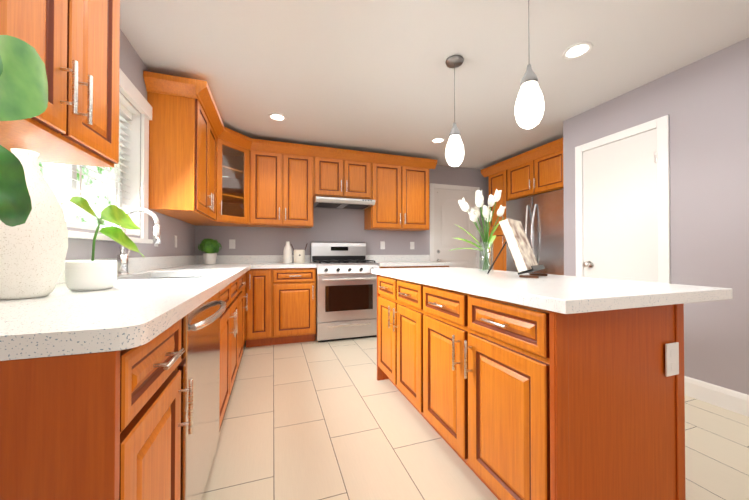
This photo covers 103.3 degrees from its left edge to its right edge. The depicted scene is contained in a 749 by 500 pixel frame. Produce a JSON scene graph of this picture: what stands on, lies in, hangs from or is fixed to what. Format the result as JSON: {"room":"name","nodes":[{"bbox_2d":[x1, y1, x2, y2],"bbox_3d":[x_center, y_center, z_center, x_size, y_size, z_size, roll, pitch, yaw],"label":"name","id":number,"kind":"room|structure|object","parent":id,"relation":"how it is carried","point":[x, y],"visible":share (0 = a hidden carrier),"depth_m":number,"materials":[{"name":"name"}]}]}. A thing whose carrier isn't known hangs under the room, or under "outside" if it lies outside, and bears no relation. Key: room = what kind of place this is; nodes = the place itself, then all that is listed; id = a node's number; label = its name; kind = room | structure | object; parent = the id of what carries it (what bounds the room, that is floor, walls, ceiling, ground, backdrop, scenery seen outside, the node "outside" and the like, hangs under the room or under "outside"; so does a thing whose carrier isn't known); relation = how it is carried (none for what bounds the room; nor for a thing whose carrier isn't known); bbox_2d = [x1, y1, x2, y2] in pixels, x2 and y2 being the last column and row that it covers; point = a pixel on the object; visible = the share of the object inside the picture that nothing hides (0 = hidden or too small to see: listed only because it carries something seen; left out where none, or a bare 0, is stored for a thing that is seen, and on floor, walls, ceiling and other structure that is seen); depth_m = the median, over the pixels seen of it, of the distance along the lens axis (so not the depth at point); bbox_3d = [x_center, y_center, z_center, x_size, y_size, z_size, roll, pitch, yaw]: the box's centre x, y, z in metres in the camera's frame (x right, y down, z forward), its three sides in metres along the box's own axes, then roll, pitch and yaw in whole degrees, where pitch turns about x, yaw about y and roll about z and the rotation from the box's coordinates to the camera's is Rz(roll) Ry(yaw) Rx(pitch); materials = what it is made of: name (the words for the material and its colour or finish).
{"room":"kitchen","nodes":[
{"label":"kitchen","id":0,"kind":"room"},
{"bbox_2d":[65,29,194,259],"bbox_3d":[-1.078,-0.166,0.161,0.150,2.420,7.450,0,-1,-19],"label":"wall","id":1,"kind":"structure","parent":0,"point":[132,66],"depth_m":2.09,"materials":[{"name":"grey paint"}]},
{"bbox_2d":[0,0,119,167],"bbox_3d":[-1.040,-0.771,0.808,0.331,0.900,0.620,0,-1,-19],"label":"upper cabinet","id":2,"kind":"object","parent":1,"relation":"attached to","point":[75,44],"visible":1,"depth_m":0.87,"materials":[{"name":"brown wood"}]},
{"bbox_2d":[38,68,152,243],"bbox_3d":[-1.543,-0.538,1.580,0.206,1.070,1.280,0,-1,-19],"label":"window","id":3,"kind":"structure","parent":1,"relation":"in","point":[58,178],"depth_m":1.99,"materials":[{"name":"white"}]},
{"bbox_2d":[39,101,142,232],"bbox_3d":[-1.522,-0.538,1.587,0.139,0.842,1.038,0,-1,-19],"label":"window blind","id":4,"kind":"object","parent":3,"relation":"attached to","point":[125,114],"visible":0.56,"depth_m":1.91,"materials":[{"name":"white plastic"}]},
{"bbox_2d":[145,83,218,222],"bbox_3d":[-1.672,-0.754,2.659,0.331,0.900,0.852,0,-1,-19],"label":"upper cabinet","id":5,"kind":"object","parent":1,"relation":"attached to","point":[207,167],"depth_m":2.28,"materials":[{"name":"brown wood"}]},
{"bbox_2d":[195,165,488,268],"bbox_3d":[0.156,-0.127,4.439,4.950,2.420,0.150,0,-1,-19],"label":"wall","id":6,"kind":"structure","parent":0,"point":[337,225],"depth_m":4.14,"materials":[{"name":"grey paint"}]},
{"bbox_2d":[215,127,250,226],"bbox_3d":[-1.574,-0.796,3.286,0.322,0.973,0.320,0,-1,-19],"label":"upper cabinet","id":7,"kind":"object","parent":6,"relation":"attached to","point":[234,147],"depth_m":3.41,"materials":[{"name":"brown wood"}]},
{"bbox_2d":[247,147,314,227],"bbox_3d":[-1.175,-0.744,3.733,0.769,0.900,0.331,0,-1,-19],"label":"upper cabinet","id":8,"kind":"object","parent":6,"relation":"attached to","point":[282,182],"depth_m":3.58,"materials":[{"name":"brown wood"}]},
{"bbox_2d":[154,235,413,248],"bbox_3d":[-0.570,-0.077,3.432,2.924,0.115,1.284,0,-1,-19],"label":"outlets","id":9,"kind":"object","parent":6,"relation":"attached to","point":[232,244],"depth_m":3.70,"materials":[{"name":"white plastic"}]},
{"bbox_2d":[314,196,374,209],"bbox_3d":[-0.424,-0.620,3.897,0.754,0.095,0.503,0,-1,-19],"label":"range hood","id":10,"kind":"object","parent":6,"relation":"attached to","point":[340,203],"visible":0.96,"depth_m":3.74,"materials":[{"name":"silver metal"}]},
{"bbox_2d":[315,155,374,198],"bbox_3d":[-0.452,-0.937,3.981,0.760,0.511,0.331,0,-1,-19],"label":"upper cabinet","id":11,"kind":"object","parent":6,"relation":"attached to","point":[337,176],"depth_m":3.83,"materials":[{"name":"brown wood"}]},
{"bbox_2d":[364,159,430,230],"bbox_3d":[0.324,-0.740,4.245,0.880,0.900,0.331,0,-1,-19],"label":"upper cabinet","id":12,"kind":"object","parent":6,"relation":"attached to","point":[401,199],"depth_m":4.09,"materials":[{"name":"brown wood"}]},
{"bbox_2d":[434,188,475,267],"bbox_3d":[1.309,0.058,4.703,0.778,2.039,0.084,0,-1,-19],"label":"back door","id":13,"kind":"structure","parent":6,"relation":"in","point":[450,214],"depth_m":4.72,"materials":[{"name":"white"}]},
{"bbox_2d":[430,183,479,268],"bbox_3d":[1.295,0.025,4.737,0.920,2.120,0.018,0,-1,-19],"label":"door frame","id":14,"kind":"structure","parent":6,"relation":"attached to","point":[451,187],"depth_m":4.64,"materials":[{"name":"white wood"}]},
{"bbox_2d":[120,0,748,169],"bbox_3d":[1.264,-1.379,0.972,5.100,0.020,7.450,0,-1,-19],"label":"ceiling","id":15,"kind":"structure","parent":0,"point":[375,76],"depth_m":2.10,"materials":[{"name":"white paint"}]},
{"bbox_2d":[268,113,285,120],"bbox_3d":[-0.985,-1.346,3.009,0.174,0.008,0.174,0,-1,-19],"label":"recessed light","id":16,"kind":"object","parent":15,"relation":"in","point":[276,117],"visible":1,"depth_m":3.00,"materials":[{"name":"white"}]},
{"bbox_2d":[431,138,444,142],"bbox_3d":[0.778,-1.340,3.632,0.174,0.008,0.174,0,-1,-19],"label":"recessed light","id":17,"kind":"object","parent":15,"relation":"in","point":[437,140],"visible":0.98,"depth_m":3.63,"materials":[{"name":"white"}]},
{"bbox_2d":[445,55,463,166],"bbox_3d":[0.574,-0.978,2.122,0.131,0.760,0.131,0,-1,-19],"label":"pendant light","id":18,"kind":"object","parent":15,"relation":"hanging from","point":[454,153],"visible":1,"depth_m":2.08,"materials":[{"name":"white glass"}]},
{"bbox_2d":[515,0,543,128],"bbox_3d":[0.765,-0.984,1.469,0.131,0.760,0.131,0,-1,-19],"label":"pendant light","id":19,"kind":"object","parent":15,"relation":"hanging from","point":[529,108],"visible":1,"depth_m":1.43,"materials":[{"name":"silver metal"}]},
{"bbox_2d":[562,42,592,59],"bbox_3d":[1.381,-1.355,2.021,0.174,0.008,0.174,0,-1,-19],"label":"recessed light","id":20,"kind":"object","parent":15,"relation":"in","point":[577,50],"visible":1,"depth_m":2.02,"materials":[{"name":"white"}]},
{"bbox_2d":[202,337,748,499],"bbox_3d":[1.264,1.101,0.949,5.100,0.100,7.450,0,-1,-19],"label":"floor","id":21,"kind":"structure","parent":0,"point":[328,420],"depth_m":1.64,"materials":[{"name":"tile"}]},
{"bbox_2d":[0,35,47,226],"bbox_3d":[-0.528,0.181,0.291,0.403,1.726,0.784,0,-1,-19],"label":"fig tree","id":22,"kind":"object","parent":21,"relation":"on","point":[23,86],"visible":1,"depth_m":0.56,"materials":[{"name":"green plant"}]},
{"bbox_2d":[0,319,191,499],"bbox_3d":[-0.818,0.613,0.609,0.631,0.868,0.413,0,-1,-19],"label":"base cabinet","id":23,"kind":"object","parent":21,"relation":"on","point":[99,426],"depth_m":0.51,"materials":[{"name":"brown wood"}]},
{"bbox_2d":[0,255,255,360],"bbox_3d":[-1.278,0.208,2.051,0.690,0.314,3.432,0,-1,-19],"label":"countertop","id":24,"kind":"structure","parent":23,"relation":"on","point":[146,300],"depth_m":0.71,"materials":[{"name":"white stone"}]},
{"bbox_2d":[0,148,67,299],"bbox_3d":[-1.031,-0.076,0.874,0.180,0.430,0.180,0,-1,-19],"label":"vase","id":25,"kind":"object","parent":24,"relation":"on","point":[33,249],"visible":0.79,"depth_m":0.85,"materials":[{"name":"ceramic"}]},
{"bbox_2d":[65,196,144,290],"bbox_3d":[-1.026,-0.022,1.144,0.160,0.327,0.444,0,-1,-19],"label":"potted plant","id":26,"kind":"object","parent":24,"relation":"on","point":[92,275],"visible":1,"depth_m":1.05,"materials":[{"name":"white ceramic"}]},
{"bbox_2d":[117,208,160,275],"bbox_3d":[-1.395,-0.052,1.762,0.216,0.398,0.086,0,-1,-19],"label":"faucet","id":27,"kind":"object","parent":24,"relation":"on","point":[122,264],"visible":0.88,"depth_m":1.73,"materials":[{"name":"silver metal"}]},
{"bbox_2d":[198,238,221,263],"bbox_3d":[-1.877,0.015,3.381,0.238,0.295,0.237,0,-1,-19],"label":"boxwood plant","id":28,"kind":"object","parent":24,"relation":"on","point":[210,247],"visible":0.98,"depth_m":3.32,"materials":[{"name":"green plant"}]},
{"bbox_2d":[175,291,226,499],"bbox_3d":[-0.940,0.621,1.104,0.680,0.862,0.596,0,-1,-19],"label":"dishwasher","id":29,"kind":"object","parent":21,"relation":"on","point":[199,364],"visible":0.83,"depth_m":1.08,"materials":[{"name":"silver metal"}]},
{"bbox_2d":[188,277,239,433],"bbox_3d":[-1.225,0.624,1.801,0.631,0.868,0.898,0,-1,-19],"label":"base cabinet","id":30,"kind":"object","parent":21,"relation":"on","point":[230,319],"depth_m":1.84,"materials":[{"name":"brown wood"}]},
{"bbox_2d":[240,274,243,360],"bbox_3d":[-1.443,0.630,2.439,0.631,0.868,0.450,0,-1,-19],"label":"base cabinet","id":31,"kind":"object","parent":21,"relation":"on","point":[241,277],"depth_m":2.64,"materials":[{"name":"brown wood"}]},
{"bbox_2d":[244,273,247,342],"bbox_3d":[-1.698,0.636,3.153,0.610,0.868,1.067,0,-1,-19],"label":"base cabinet","id":32,"kind":"object","parent":21,"relation":"on","point":[245,294],"depth_m":3.08,"materials":[{"name":"brown wood"}]},
{"bbox_2d":[245,268,272,347],"bbox_3d":[-1.352,0.640,3.507,0.271,0.868,0.621,0,-1,-19],"label":"base cabinet","id":33,"kind":"object","parent":21,"relation":"on","point":[259,282],"depth_m":3.22,"materials":[{"name":"brown wood"}]},
{"bbox_2d":[256,255,316,268],"bbox_3d":[-1.079,0.135,3.577,0.673,0.140,0.672,0,-1,-19],"label":"countertop","id":34,"kind":"structure","parent":33,"relation":"on","point":[262,261],"depth_m":3.63,"materials":[{"name":"white stone"}]},
{"bbox_2d":[283,242,291,262],"bbox_3d":[-1.083,0.030,3.703,0.104,0.270,0.104,0,-1,-19],"label":"bottle","id":35,"kind":"object","parent":34,"relation":"on","point":[287,254],"visible":0.98,"depth_m":3.66,"materials":[{"name":"white ceramic"}]},
{"bbox_2d":[291,243,307,262],"bbox_3d":[-0.948,0.040,3.748,0.204,0.252,0.138,0,-1,-19],"label":"canister","id":36,"kind":"object","parent":34,"relation":"on","point":[299,256],"visible":1,"depth_m":3.69,"materials":[{"name":"beige ceramic"}]},
{"bbox_2d":[273,268,315,344],"bbox_3d":[-0.996,0.641,3.628,0.481,0.868,0.621,0,-1,-19],"label":"base cabinet","id":37,"kind":"object","parent":21,"relation":"on","point":[281,305],"depth_m":3.34,"materials":[{"name":"brown wood"}]},
{"bbox_2d":[311,241,378,341],"bbox_3d":[-0.388,0.479,3.782,0.756,1.195,0.706,0,-1,-19],"label":"range","id":38,"kind":"object","parent":21,"relation":"on","point":[346,293],"visible":0.92,"depth_m":3.52,"materials":[{"name":"silver metal"}]},
{"bbox_2d":[379,266,416,267],"bbox_3d":[0.198,0.644,4.036,0.506,0.868,0.621,0,-1,-19],"label":"base cabinet","id":39,"kind":"object","parent":21,"relation":"on","point":[393,266],"depth_m":3.78,"materials":[{"name":"brown wood"}]},
{"bbox_2d":[366,255,452,266],"bbox_3d":[0.454,0.140,4.116,1.041,0.140,0.645,0,-1,-19],"label":"countertop","id":40,"kind":"structure","parent":39,"relation":"on","point":[383,260],"depth_m":4.29,"materials":[{"name":"white stone"}]},
{"bbox_2d":[417,266,448,267],"bbox_3d":[0.679,0.646,4.200,0.510,0.868,0.621,0,-1,-19],"label":"base cabinet","id":41,"kind":"object","parent":21,"relation":"on","point":[417,266],"depth_m":3.90,"materials":[{"name":"brown wood"}]},
{"bbox_2d":[485,169,505,270],"bbox_3d":[2.183,-0.051,4.576,0.718,2.270,0.400,0,-1,-19],"label":"tall cabinet","id":42,"kind":"object","parent":21,"relation":"on","point":[496,180],"depth_m":4.44,"materials":[{"name":"brown wood"}]},
{"bbox_2d":[371,271,685,499],"bbox_3d":[0.568,0.623,1.759,0.680,0.870,1.635,0,-1,-19],"label":"kitchen island","id":43,"kind":"object","parent":21,"relation":"on","point":[510,385],"depth_m":1.05,"materials":[{"name":"brown wood"}]},
{"bbox_2d":[371,267,732,314],"bbox_3d":[0.648,0.168,1.780,0.835,0.040,1.734,0,-1,-19],"label":"island countertop","id":44,"kind":"structure","parent":43,"relation":"on","point":[565,295],"depth_m":1.08,"materials":[{"name":"white stone"}]},
{"bbox_2d":[449,189,505,272],"bbox_3d":[0.681,-0.126,1.952,0.430,0.551,0.205,0,-1,-19],"label":"vase","id":45,"kind":"object","parent":44,"relation":"on","point":[486,214],"visible":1,"depth_m":1.91,"materials":[{"name":"clear glass"}]},
{"bbox_2d":[487,218,547,277],"bbox_3d":[0.828,-0.013,1.681,0.297,0.319,0.317,0,-1,-19],"label":"cookbook stand","id":46,"kind":"object","parent":44,"relation":"on","point":[520,249],"visible":1,"depth_m":1.61,"materials":[{"name":"white paper"}]},
{"bbox_2d":[665,342,678,376],"bbox_3d":[1.069,0.392,1.063,0.070,0.115,0.006,0,-1,-19],"label":"outlet","id":47,"kind":"object","parent":43,"relation":"attached to","point":[671,359],"visible":1,"depth_m":1.06,"materials":[{"name":"white plastic"}]},
{"bbox_2d":[506,189,563,274],"bbox_3d":[2.338,0.175,3.921,0.786,1.765,0.915,0,-1,-19],"label":"fridge","id":48,"kind":"object","parent":21,"relation":"on","point":[540,217],"visible":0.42,"depth_m":3.66,"materials":[{"name":"silver metal"}]},
{"bbox_2d":[505,145,563,200],"bbox_3d":[2.399,-0.956,3.952,0.718,0.470,0.935,0,-1,-19],"label":"upper cabinet","id":49,"kind":"object","parent":0,"relation":"attached to","point":[536,171],"depth_m":3.80,"materials":[{"name":"brown wood"}]},
{"bbox_2d":[563,38,748,394],"bbox_3d":[3.406,-0.161,0.751,1.180,2.420,5.370,0,-1,-19],"label":"wall","id":50,"kind":"structure","parent":0,"point":[703,103],"depth_m":2.09,"materials":[{"name":"grey paint"}]},
{"bbox_2d":[583,128,657,282],"bbox_3d":[2.103,0.048,2.600,0.083,2.019,0.599,0,-1,-19],"label":"closet door","id":51,"kind":"structure","parent":50,"relation":"in","point":[620,217],"depth_m":2.57,"materials":[{"name":"white wood"}]},
{"bbox_2d":[575,115,670,283],"bbox_3d":[2.136,0.016,2.615,0.018,2.100,0.740,0,-1,-19],"label":"door frame","id":52,"kind":"structure","parent":50,"relation":"attached to","point":[661,124],"depth_m":2.32,"materials":[{"name":"white wood"}]},
{"bbox_2d":[684,376,748,416],"bbox_3d":[2.836,0.980,0.552,0.016,0.135,5.360,0,-1,-19],"label":"baseboard","id":53,"kind":"structure","parent":50,"relation":"attached to","point":[726,398],"depth_m":2.01,"materials":[{"name":"white wood"}]}
]}

